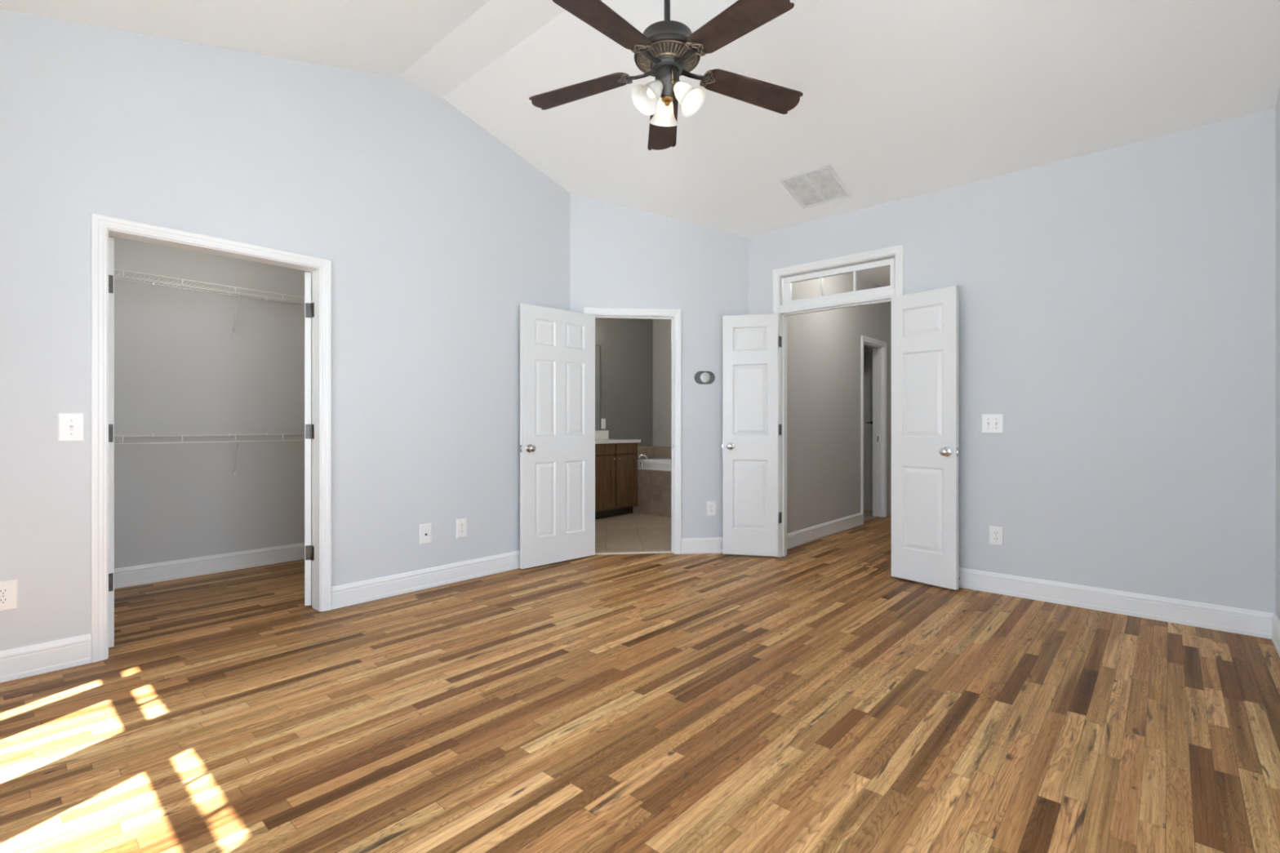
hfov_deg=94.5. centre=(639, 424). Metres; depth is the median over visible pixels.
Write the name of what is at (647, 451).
wall tile
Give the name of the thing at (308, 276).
door
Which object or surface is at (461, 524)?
wall outlet
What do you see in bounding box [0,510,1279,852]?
floor
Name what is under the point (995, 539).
receptacle
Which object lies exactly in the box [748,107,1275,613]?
wall
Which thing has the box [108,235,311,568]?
wall
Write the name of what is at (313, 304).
hinge plate
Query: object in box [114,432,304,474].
wire shelf
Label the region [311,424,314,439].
hinge plate
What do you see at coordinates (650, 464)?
tub basin
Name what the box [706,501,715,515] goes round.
wall outlet
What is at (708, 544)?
baseboard
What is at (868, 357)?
door
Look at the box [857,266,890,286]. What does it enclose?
ceiling
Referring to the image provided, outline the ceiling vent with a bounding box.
[778,163,852,208]
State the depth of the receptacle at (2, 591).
2.56 m
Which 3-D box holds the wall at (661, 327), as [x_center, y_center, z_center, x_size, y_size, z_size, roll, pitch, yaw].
[1.274,-0.290,7.553,2.820,2.800,0.120,0,0,42]
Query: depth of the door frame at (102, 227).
2.95 m
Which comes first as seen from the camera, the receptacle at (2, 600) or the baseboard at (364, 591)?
the receptacle at (2, 600)
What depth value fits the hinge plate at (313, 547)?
3.58 m
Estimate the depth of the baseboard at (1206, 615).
3.45 m
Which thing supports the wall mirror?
attached to the wall at (627, 344)
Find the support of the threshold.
on the floor
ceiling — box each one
[0,0,1279,236]
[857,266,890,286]
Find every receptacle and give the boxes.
[0,588,8,595]
[0,597,8,604]
[993,537,999,541]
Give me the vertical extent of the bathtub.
0.637 m
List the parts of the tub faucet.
faucet handle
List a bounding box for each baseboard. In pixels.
[0,633,91,683]
[114,542,304,588]
[331,550,519,609]
[681,537,722,554]
[786,512,862,549]
[958,567,1275,639]
[1271,613,1279,657]
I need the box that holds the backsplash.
[595,430,608,439]
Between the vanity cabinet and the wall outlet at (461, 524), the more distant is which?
the vanity cabinet
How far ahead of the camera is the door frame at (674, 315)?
5.07 m
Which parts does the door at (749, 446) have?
knob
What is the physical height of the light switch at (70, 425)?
0.130 m
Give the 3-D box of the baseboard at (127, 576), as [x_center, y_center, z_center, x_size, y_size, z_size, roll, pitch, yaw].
[-3.302,1.044,4.294,0.017,0.133,2.400,0,0,42]
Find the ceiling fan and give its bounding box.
[528,0,803,150]
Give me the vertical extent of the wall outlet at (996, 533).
0.126 m
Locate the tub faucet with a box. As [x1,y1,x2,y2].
[637,454,648,467]
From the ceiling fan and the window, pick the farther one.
the window
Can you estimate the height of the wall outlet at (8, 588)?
0.128 m
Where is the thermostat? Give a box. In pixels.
[694,371,715,384]
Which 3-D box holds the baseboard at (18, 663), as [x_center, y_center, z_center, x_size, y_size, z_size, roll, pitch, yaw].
[-2.846,1.044,2.445,0.017,0.133,0.852,0,0,42]
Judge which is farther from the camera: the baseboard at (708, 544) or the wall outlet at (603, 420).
the wall outlet at (603, 420)
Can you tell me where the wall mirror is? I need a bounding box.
[595,344,601,430]
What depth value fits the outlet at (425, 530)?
4.01 m
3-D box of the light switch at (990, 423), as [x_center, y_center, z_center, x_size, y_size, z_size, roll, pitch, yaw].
[2.326,-0.006,3.910,0.127,0.128,0.019,0,0,42]
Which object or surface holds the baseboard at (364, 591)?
attached to the wall at (434, 232)
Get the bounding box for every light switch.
[57,413,84,441]
[981,413,1003,433]
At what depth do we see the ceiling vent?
4.33 m
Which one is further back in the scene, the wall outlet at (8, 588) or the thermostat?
the thermostat
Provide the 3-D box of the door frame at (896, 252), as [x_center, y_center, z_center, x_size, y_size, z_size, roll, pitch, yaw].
[1.560,-0.097,4.689,1.056,2.414,0.159,0,0,42]
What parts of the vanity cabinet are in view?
drawer, cabinet door, drawer, cabinet door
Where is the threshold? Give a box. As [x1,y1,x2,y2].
[595,551,673,555]
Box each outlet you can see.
[0,578,17,611]
[419,523,431,544]
[456,518,466,537]
[601,418,605,428]
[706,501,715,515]
[989,525,1003,546]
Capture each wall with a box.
[0,9,569,650]
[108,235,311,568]
[569,193,748,537]
[595,318,653,458]
[653,319,671,458]
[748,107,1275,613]
[786,272,891,533]
[1275,88,1279,620]
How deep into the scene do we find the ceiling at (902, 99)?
3.33 m
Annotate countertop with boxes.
[595,430,640,444]
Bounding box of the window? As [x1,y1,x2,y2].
[782,257,894,305]
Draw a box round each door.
[108,237,114,647]
[304,272,311,605]
[520,302,595,568]
[721,313,781,556]
[863,351,872,511]
[891,285,959,590]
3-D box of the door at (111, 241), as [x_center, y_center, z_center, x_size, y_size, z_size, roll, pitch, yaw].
[-2.804,0.088,3.030,0.468,2.020,0.151,0,0,31]
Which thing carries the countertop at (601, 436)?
on the vanity cabinet
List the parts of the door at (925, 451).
knob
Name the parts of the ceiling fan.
blade, blade, scroll moulding, scroll moulding, lamp shade, bulb, blade, lamp shade, lamp shade, scroll moulding, scroll moulding, blade, blade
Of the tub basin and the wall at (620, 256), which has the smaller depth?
the wall at (620, 256)
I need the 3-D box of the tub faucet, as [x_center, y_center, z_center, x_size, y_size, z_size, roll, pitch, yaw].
[-0.005,0.465,7.593,0.237,0.167,0.163,0,0,42]
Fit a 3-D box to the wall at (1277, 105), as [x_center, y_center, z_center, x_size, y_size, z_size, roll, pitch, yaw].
[1.675,-0.588,1.168,0.120,3.396,5.215,0,0,42]
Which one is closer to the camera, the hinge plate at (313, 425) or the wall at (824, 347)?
the hinge plate at (313, 425)
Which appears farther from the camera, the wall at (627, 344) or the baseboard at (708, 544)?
the wall at (627, 344)
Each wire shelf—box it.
[114,269,304,334]
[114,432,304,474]
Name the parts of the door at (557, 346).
knob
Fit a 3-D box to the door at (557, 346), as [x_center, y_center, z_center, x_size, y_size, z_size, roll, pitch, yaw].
[-0.647,0.088,4.756,0.728,2.020,0.151,0,0,-44]
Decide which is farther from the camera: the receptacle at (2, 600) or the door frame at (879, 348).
the door frame at (879, 348)
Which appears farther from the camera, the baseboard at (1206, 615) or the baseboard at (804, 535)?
the baseboard at (804, 535)
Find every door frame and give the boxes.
[90,213,331,662]
[582,306,681,554]
[772,244,903,557]
[860,335,886,524]
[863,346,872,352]
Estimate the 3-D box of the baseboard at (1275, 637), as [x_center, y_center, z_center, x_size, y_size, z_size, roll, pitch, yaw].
[1.624,1.044,1.214,0.017,0.133,4.975,0,0,42]
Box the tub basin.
[637,458,671,471]
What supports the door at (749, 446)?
in the wall at (1117, 305)
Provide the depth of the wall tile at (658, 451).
8.32 m
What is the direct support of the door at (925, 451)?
in the wall at (1117, 305)
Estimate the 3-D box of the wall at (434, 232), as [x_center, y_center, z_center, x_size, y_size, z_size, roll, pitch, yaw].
[-1.917,-0.588,3.587,0.120,3.396,4.033,0,0,42]
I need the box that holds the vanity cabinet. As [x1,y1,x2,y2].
[595,442,637,519]
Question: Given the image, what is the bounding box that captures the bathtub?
[632,458,671,517]
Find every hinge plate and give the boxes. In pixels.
[311,302,314,317]
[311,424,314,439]
[311,545,314,560]
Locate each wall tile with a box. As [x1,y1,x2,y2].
[637,445,653,457]
[653,445,671,457]
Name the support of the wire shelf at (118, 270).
attached to the wall at (180, 369)

